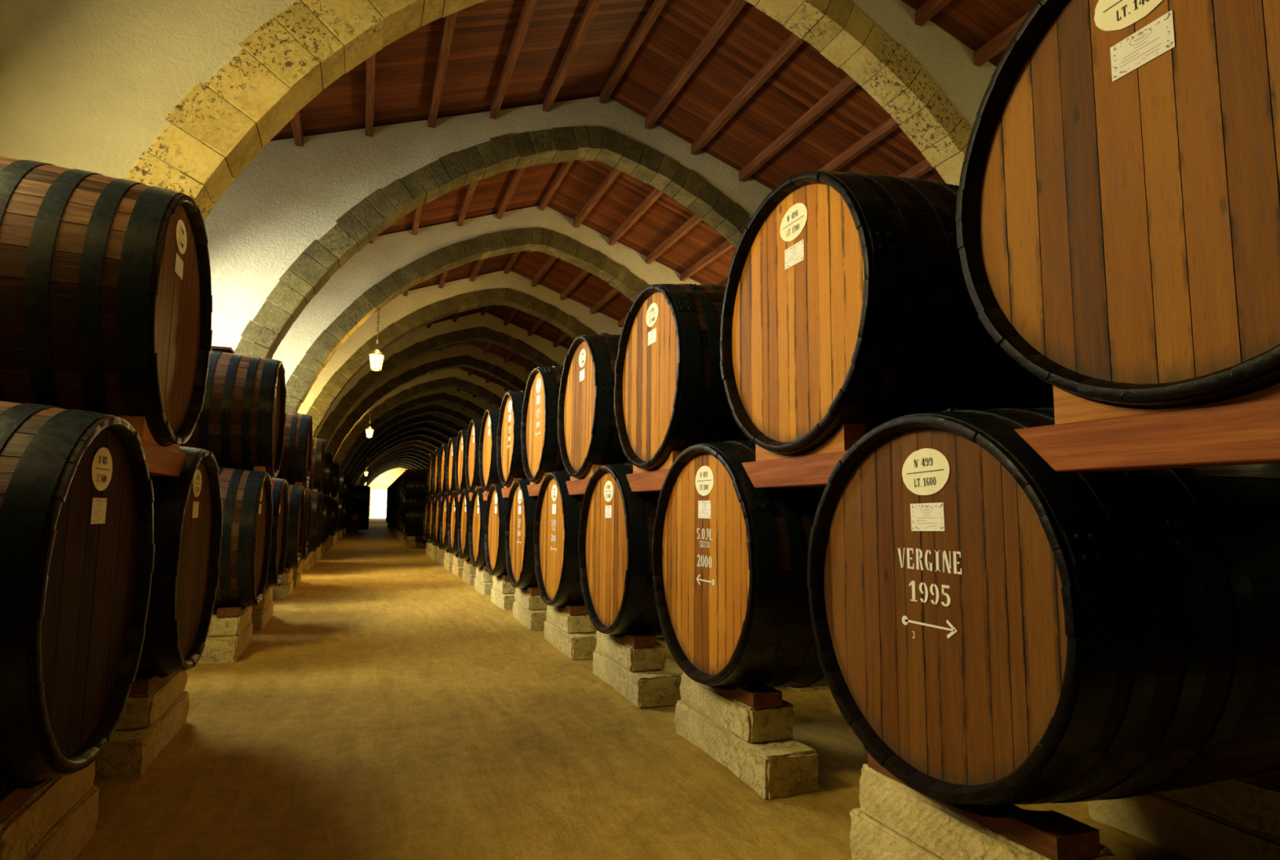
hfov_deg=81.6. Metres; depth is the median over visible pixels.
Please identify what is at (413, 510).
barrel
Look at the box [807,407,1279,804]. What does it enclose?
barrel
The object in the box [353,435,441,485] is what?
trim
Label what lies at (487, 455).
barrel
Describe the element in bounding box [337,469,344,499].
barrel
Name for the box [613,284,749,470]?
barrel
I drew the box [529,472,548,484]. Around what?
chock
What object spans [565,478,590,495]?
bearer
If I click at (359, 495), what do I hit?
barrel
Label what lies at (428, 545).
stone block
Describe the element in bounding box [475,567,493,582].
stone block
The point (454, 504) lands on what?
barrel
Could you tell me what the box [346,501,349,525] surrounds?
barrel
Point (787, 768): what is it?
stone block
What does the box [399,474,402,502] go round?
barrel
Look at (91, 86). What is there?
wall
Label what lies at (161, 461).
bearer
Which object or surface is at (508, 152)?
stone arch
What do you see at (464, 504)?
barrel
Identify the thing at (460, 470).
barrel
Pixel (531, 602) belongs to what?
stone block
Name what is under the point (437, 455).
barrel
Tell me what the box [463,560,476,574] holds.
stone block
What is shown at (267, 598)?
stone block
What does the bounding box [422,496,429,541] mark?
barrel
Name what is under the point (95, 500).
label
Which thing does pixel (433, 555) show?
stone block
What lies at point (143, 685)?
board
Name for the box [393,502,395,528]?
barrel
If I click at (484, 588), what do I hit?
stone block
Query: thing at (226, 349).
board
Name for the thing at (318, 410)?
trim
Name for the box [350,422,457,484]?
trim
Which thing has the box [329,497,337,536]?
barrel
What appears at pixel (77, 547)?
barrel
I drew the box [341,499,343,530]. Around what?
barrel
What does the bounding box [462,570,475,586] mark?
stone block
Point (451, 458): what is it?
barrel
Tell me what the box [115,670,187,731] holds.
stone block
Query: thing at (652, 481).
bearer
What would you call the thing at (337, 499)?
barrel
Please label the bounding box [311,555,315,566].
stone block
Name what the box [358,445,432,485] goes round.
trim
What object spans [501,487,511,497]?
bearer
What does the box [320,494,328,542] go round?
barrel
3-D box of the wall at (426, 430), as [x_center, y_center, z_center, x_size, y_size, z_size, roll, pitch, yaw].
[-17.755,3.516,59.116,12.600,8.287,0.416,3,-7,-20]
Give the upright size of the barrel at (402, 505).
1.415 m
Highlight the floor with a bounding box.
[74,517,1191,859]
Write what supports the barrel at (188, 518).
on the board
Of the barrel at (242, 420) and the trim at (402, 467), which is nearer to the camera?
the barrel at (242, 420)
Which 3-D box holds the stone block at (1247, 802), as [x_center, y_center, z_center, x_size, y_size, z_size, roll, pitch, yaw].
[2.381,1.450,3.046,0.282,0.188,0.905,3,-7,-20]
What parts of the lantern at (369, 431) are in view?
glass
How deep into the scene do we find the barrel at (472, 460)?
13.33 m
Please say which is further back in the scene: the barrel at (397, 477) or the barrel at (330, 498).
the barrel at (397, 477)
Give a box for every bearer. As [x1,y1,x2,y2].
[141,440,186,476]
[271,480,274,492]
[468,493,473,501]
[482,492,488,501]
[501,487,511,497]
[527,483,542,496]
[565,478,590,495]
[626,469,669,492]
[742,450,847,488]
[1014,397,1279,472]
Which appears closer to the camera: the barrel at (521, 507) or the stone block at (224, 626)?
the stone block at (224, 626)
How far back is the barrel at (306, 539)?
13.76 m
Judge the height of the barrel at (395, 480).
1.415 m
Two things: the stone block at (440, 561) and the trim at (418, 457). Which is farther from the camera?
the trim at (418, 457)
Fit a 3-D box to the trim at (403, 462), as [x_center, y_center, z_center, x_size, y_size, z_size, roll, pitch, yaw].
[-31.349,7.839,97.351,11.194,7.693,0.476,3,-7,-20]
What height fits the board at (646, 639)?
0.068 m
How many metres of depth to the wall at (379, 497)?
115.52 m
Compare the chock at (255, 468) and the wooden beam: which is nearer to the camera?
the wooden beam
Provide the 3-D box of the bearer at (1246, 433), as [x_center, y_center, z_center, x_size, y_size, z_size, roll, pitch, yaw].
[1.373,0.018,1.803,0.120,0.135,1.014,3,-7,-20]
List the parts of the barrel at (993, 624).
number plate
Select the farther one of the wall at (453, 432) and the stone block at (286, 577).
the wall at (453, 432)
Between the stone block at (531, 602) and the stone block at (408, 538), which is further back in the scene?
the stone block at (408, 538)
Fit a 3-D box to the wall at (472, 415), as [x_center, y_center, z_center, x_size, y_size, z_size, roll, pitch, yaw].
[-12.614,2.007,44.783,12.600,8.287,0.416,3,-7,-20]
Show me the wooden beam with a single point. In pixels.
(1053, 835)
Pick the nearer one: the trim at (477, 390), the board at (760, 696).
the board at (760, 696)
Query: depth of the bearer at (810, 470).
3.40 m
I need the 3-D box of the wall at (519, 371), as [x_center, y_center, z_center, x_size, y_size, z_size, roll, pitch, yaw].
[-7.373,0.468,30.168,12.600,8.287,0.416,3,-7,-20]
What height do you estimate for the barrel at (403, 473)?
1.415 m
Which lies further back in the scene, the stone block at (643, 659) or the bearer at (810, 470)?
the stone block at (643, 659)
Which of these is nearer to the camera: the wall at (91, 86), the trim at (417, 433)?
the wall at (91, 86)
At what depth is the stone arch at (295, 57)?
6.44 m
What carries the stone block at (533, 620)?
on the floor
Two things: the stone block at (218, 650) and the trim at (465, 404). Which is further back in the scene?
the trim at (465, 404)
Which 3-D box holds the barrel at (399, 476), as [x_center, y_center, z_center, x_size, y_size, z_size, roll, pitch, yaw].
[-9.885,2.721,33.313,1.820,1.415,1.416,3,-7,-20]
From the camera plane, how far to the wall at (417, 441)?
69.30 m
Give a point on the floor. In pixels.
(385, 708)
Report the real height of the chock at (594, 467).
0.115 m
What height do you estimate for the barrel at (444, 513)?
1.411 m
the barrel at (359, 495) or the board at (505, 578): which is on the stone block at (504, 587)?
the board at (505, 578)
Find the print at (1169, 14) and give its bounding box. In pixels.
[1112,13,1173,78]
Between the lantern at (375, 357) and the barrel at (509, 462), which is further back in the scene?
the lantern at (375, 357)
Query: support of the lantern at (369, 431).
hanging from the wall at (519, 371)
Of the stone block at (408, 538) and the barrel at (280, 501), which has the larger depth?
the stone block at (408, 538)
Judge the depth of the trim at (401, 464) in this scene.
102.02 m
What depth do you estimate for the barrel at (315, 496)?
15.99 m
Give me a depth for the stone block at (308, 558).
15.92 m
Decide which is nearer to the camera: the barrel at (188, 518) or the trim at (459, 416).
the barrel at (188, 518)
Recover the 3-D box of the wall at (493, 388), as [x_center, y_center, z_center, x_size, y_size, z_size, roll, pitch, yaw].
[-9.188,1.000,35.227,12.600,8.287,0.416,3,-7,-20]
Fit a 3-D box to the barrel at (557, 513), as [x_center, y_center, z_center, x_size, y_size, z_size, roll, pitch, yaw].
[-0.090,1.141,7.853,1.820,1.458,1.462,3,-7,-20]
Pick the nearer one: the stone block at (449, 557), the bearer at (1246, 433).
the bearer at (1246, 433)
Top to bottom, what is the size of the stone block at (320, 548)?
0.188 m
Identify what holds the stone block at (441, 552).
on the stone block at (440, 561)
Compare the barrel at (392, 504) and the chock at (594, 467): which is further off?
the barrel at (392, 504)
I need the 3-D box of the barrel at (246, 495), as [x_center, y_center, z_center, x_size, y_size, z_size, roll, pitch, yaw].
[-4.576,1.030,7.040,1.820,1.416,1.419,3,-7,-20]
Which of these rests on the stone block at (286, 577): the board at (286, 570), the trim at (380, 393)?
the board at (286, 570)
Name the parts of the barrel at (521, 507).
number plate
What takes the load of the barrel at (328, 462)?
on the barrel at (326, 497)
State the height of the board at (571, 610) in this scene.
0.068 m
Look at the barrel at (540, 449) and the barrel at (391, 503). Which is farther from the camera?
the barrel at (391, 503)
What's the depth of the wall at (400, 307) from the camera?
20.43 m
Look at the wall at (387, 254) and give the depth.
15.51 m
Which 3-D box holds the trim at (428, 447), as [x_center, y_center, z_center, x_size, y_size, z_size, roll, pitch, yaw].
[-21.068,4.820,68.685,11.194,7.693,0.477,3,-7,-20]
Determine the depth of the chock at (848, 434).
3.12 m
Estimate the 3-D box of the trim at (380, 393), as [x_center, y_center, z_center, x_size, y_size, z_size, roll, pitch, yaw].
[-7.260,0.766,30.181,11.194,7.693,0.477,3,-7,-20]
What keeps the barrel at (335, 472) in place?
on the barrel at (334, 500)
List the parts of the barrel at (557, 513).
number plate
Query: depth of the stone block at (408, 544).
26.56 m
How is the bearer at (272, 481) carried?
on the barrel at (246, 495)
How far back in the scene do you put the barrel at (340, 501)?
29.51 m
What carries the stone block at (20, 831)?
on the stone block at (64, 841)
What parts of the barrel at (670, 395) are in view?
number plate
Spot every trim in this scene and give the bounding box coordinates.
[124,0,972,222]
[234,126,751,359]
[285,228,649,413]
[306,288,598,437]
[316,326,560,450]
[325,355,526,460]
[333,377,502,466]
[339,392,485,470]
[344,404,472,475]
[347,414,463,478]
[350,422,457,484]
[351,430,448,485]
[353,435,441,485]
[355,440,435,485]
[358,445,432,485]
[360,449,429,485]
[361,453,428,485]
[363,456,427,486]
[364,458,427,486]
[364,461,422,486]
[366,463,415,486]
[367,466,411,486]
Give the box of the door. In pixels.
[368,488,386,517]
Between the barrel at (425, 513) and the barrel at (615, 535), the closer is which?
the barrel at (615, 535)
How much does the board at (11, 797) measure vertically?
0.068 m
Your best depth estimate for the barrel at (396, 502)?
35.79 m
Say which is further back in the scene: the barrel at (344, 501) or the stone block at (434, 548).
the barrel at (344, 501)
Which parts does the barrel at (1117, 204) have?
number plate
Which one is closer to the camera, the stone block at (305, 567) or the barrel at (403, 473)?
the stone block at (305, 567)
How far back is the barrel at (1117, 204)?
1.93 m
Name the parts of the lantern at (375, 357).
glass, frame, chain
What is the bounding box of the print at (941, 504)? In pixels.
[911,503,943,529]
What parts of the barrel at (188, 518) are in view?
number plate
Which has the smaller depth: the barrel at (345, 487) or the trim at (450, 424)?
the barrel at (345, 487)
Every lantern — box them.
[365,408,373,438]
[368,307,384,371]
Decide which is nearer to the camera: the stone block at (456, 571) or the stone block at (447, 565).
the stone block at (456, 571)
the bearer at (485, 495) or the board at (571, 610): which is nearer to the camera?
the board at (571, 610)
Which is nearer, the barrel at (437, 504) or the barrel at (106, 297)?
the barrel at (106, 297)
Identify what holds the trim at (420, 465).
attached to the wall
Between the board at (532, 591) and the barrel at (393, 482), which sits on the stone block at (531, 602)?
the board at (532, 591)
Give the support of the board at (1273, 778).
on the stone block at (1247, 802)
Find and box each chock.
[117,415,179,452]
[253,466,272,479]
[294,482,302,485]
[503,478,521,488]
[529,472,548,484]
[570,464,603,480]
[633,450,682,473]
[755,423,865,461]
[1053,382,1279,424]
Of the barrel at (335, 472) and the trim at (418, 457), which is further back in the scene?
the trim at (418, 457)
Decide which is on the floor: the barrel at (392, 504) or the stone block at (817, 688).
the stone block at (817, 688)
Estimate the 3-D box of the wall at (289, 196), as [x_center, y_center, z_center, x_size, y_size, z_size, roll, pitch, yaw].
[-0.839,-1.451,11.947,12.600,8.287,0.416,3,-7,-20]
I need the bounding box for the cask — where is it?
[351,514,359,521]
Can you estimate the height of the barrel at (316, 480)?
1.394 m
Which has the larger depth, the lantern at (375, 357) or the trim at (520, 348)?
the trim at (520, 348)
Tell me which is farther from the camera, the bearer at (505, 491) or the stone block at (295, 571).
the stone block at (295, 571)
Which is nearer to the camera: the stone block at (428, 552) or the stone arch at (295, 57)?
the stone arch at (295, 57)
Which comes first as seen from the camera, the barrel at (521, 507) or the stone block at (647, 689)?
the stone block at (647, 689)
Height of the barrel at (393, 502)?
1.415 m
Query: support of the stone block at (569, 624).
on the stone block at (575, 646)
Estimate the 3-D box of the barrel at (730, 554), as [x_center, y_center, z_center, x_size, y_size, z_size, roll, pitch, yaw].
[1.158,0.789,4.536,1.820,1.458,1.464,3,-7,-20]
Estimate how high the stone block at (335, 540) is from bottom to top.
0.219 m
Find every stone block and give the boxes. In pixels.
[0,760,95,859]
[22,785,100,859]
[93,689,189,781]
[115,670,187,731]
[196,622,253,664]
[207,606,253,637]
[251,600,273,630]
[252,587,272,610]
[272,579,293,599]
[280,568,293,585]
[292,562,301,575]
[292,571,301,587]
[300,552,311,563]
[300,560,311,573]
[310,551,315,558]
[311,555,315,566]
[315,543,322,551]
[315,550,323,559]
[322,546,325,555]
[324,542,331,549]
[325,537,331,543]
[333,537,337,542]
[404,540,416,547]
[405,535,415,542]
[425,547,431,556]
[426,542,432,549]
[431,544,438,552]
[431,551,437,560]
[436,554,444,565]
[437,547,445,556]
[443,559,453,571]
[444,551,454,561]
[452,564,464,577]
[453,555,465,567]
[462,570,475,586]
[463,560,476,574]
[474,577,493,595]
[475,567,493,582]
[490,587,515,610]
[492,576,515,594]
[512,601,546,631]
[514,587,547,610]
[543,620,596,660]
[546,605,595,634]
[592,650,677,708]
[595,631,666,672]
[674,700,818,799]
[679,672,794,743]
[788,685,829,692]
[848,808,942,859]
[858,764,1115,859]
[1088,793,1279,859]
[1153,777,1279,839]
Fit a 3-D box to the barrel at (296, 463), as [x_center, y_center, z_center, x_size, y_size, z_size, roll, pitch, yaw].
[-6.619,0.341,12.633,1.820,1.395,1.395,3,-7,-20]
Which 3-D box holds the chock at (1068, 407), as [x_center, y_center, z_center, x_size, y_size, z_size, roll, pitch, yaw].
[1.376,-0.106,1.817,0.105,0.115,0.740,3,-7,-20]
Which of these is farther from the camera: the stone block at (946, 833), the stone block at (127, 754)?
the stone block at (127, 754)
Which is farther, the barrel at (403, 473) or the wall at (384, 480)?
the wall at (384, 480)
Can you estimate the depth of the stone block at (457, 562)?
15.19 m
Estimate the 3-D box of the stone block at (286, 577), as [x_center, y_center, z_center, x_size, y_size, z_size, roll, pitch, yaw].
[-5.694,2.323,11.758,0.282,0.188,0.906,3,-7,-20]
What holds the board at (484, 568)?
on the stone block at (484, 576)
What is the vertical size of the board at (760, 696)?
0.068 m
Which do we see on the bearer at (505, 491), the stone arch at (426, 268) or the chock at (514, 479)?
the chock at (514, 479)
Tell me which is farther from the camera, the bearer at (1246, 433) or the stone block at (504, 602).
the stone block at (504, 602)
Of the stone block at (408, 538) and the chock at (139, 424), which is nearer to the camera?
the chock at (139, 424)
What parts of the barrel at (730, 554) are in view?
number plate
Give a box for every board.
[0,778,50,822]
[128,673,171,695]
[211,346,235,353]
[216,606,247,617]
[283,568,290,573]
[478,566,488,571]
[495,575,509,581]
[520,587,539,595]
[555,604,586,614]
[608,633,655,647]
[710,685,782,707]
[1246,768,1279,787]
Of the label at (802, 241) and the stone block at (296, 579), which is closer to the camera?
the label at (802, 241)
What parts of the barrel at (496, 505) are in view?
number plate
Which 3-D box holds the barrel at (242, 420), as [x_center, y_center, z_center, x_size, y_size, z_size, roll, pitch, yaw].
[-4.818,-0.162,7.848,1.820,1.394,1.400,3,-7,-20]
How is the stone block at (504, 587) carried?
on the stone block at (504, 602)
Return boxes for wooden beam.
[867,752,1100,859]
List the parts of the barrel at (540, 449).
number plate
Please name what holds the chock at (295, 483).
on the bearer
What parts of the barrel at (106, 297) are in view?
number plate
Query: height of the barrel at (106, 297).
1.397 m
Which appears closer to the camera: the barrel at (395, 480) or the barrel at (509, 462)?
the barrel at (509, 462)
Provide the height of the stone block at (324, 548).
0.219 m
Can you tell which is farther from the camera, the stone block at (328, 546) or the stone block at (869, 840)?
the stone block at (328, 546)
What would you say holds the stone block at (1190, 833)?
on the floor
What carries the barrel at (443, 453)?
on the bearer
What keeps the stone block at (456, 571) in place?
on the floor
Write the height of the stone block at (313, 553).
0.188 m
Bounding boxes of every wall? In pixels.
[0,0,996,178]
[204,96,772,351]
[271,205,702,395]
[297,270,622,414]
[314,312,568,438]
[324,342,532,452]
[335,367,513,460]
[347,386,499,454]
[347,400,482,465]
[355,412,468,462]
[368,467,407,511]
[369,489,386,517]
[386,429,449,442]
[392,421,458,436]
[410,440,438,448]
[417,435,443,444]
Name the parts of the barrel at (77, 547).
number plate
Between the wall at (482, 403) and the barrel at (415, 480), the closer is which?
the barrel at (415, 480)
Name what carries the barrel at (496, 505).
on the board
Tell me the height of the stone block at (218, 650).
0.219 m
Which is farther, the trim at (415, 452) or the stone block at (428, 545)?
the trim at (415, 452)
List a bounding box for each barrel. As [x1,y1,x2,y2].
[0,156,212,446]
[0,400,155,788]
[135,446,222,676]
[179,351,286,477]
[213,466,272,611]
[265,477,288,587]
[274,411,312,488]
[284,483,305,568]
[300,488,311,561]
[308,437,324,493]
[308,491,319,551]
[316,493,323,547]
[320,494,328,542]
[321,451,333,497]
[327,496,331,540]
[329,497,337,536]
[330,461,339,498]
[335,498,338,534]
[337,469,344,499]
[337,498,342,532]
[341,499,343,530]
[342,474,348,500]
[342,500,346,528]
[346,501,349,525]
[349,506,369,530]
[350,485,370,507]
[390,502,391,525]
[391,482,393,503]
[391,503,393,526]
[392,480,395,505]
[392,502,394,527]
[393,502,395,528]
[394,480,395,502]
[394,502,396,528]
[395,478,397,505]
[396,477,399,502]
[397,475,400,502]
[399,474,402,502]
[400,500,404,533]
[401,471,404,504]
[403,469,427,503]
[403,497,424,537]
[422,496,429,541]
[426,453,434,498]
[427,495,435,543]
[432,448,440,497]
[433,494,441,546]
[438,443,448,497]
[440,493,449,550]
[445,437,457,496]
[448,491,459,554]
[454,429,467,494]
[457,489,471,559]
[465,419,482,493]
[468,488,486,568]
[478,408,501,491]
[484,484,508,576]
[496,391,527,487]
[504,479,537,588]
[520,364,565,483]
[533,471,584,607]
[557,333,630,479]
[577,462,663,637]
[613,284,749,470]
[652,440,827,688]
[720,170,1053,455]
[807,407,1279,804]
[955,0,1279,409]
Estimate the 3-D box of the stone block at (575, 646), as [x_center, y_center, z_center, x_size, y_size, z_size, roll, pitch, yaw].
[-0.693,2.104,7.479,0.311,0.219,1.145,3,-7,-20]
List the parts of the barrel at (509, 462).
number plate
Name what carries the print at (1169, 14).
attached to the barrel at (1117, 204)
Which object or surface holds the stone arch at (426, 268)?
attached to the wall at (387, 254)
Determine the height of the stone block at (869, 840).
0.219 m
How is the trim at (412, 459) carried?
attached to the wall
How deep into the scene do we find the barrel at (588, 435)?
6.58 m
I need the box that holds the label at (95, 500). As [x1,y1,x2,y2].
[91,499,106,522]
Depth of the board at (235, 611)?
6.82 m
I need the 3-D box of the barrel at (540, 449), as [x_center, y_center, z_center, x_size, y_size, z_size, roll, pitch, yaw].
[-0.384,-0.019,8.801,1.820,1.430,1.430,3,-7,-20]
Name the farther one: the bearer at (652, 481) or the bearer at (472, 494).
the bearer at (472, 494)
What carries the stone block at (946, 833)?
on the stone block at (869, 840)
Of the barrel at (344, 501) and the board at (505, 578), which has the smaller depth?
the board at (505, 578)
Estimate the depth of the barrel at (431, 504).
20.65 m
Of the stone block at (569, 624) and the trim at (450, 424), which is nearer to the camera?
the stone block at (569, 624)
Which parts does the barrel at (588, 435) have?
number plate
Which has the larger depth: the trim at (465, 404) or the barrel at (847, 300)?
the trim at (465, 404)
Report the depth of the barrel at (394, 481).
40.02 m
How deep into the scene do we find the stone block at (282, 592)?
11.18 m
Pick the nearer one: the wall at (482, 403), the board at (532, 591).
the board at (532, 591)
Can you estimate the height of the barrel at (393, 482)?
1.415 m
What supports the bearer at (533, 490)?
on the barrel at (557, 513)
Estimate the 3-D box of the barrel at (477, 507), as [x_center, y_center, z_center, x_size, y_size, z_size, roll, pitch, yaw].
[-1.934,1.678,12.752,1.820,1.416,1.416,3,-7,-20]
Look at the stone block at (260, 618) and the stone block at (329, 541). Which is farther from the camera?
the stone block at (329, 541)
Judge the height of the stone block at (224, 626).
0.188 m
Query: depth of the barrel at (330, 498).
22.05 m
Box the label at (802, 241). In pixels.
[785,240,803,268]
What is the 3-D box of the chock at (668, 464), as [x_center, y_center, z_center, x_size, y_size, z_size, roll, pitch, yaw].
[0.129,0.229,5.135,0.105,0.115,0.740,3,-7,-20]
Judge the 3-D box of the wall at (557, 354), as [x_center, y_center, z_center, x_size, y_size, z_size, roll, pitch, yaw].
[-5.660,-0.035,25.391,12.600,8.287,0.416,3,-7,-20]
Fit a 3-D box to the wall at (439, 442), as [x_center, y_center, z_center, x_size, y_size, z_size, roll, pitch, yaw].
[-19.468,4.019,63.894,12.600,8.287,0.416,3,-7,-20]
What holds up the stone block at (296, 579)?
on the floor
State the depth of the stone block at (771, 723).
3.90 m
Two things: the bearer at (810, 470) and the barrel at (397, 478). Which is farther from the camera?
the barrel at (397, 478)
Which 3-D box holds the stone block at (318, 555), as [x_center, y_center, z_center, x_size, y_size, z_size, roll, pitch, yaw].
[-8.876,3.421,20.290,0.311,0.219,1.145,3,-7,-20]
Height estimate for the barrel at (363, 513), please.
1.415 m
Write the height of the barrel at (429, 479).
1.404 m
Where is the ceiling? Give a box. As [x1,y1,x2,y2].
[270,0,1039,404]
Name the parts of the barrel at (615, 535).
number plate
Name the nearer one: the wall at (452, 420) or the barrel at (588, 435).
the barrel at (588, 435)
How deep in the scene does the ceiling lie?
11.05 m
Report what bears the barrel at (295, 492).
on the stone block at (286, 577)
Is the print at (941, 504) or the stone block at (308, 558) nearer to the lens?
the print at (941, 504)
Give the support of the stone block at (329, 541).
on the stone block at (328, 546)
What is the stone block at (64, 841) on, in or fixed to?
on the floor

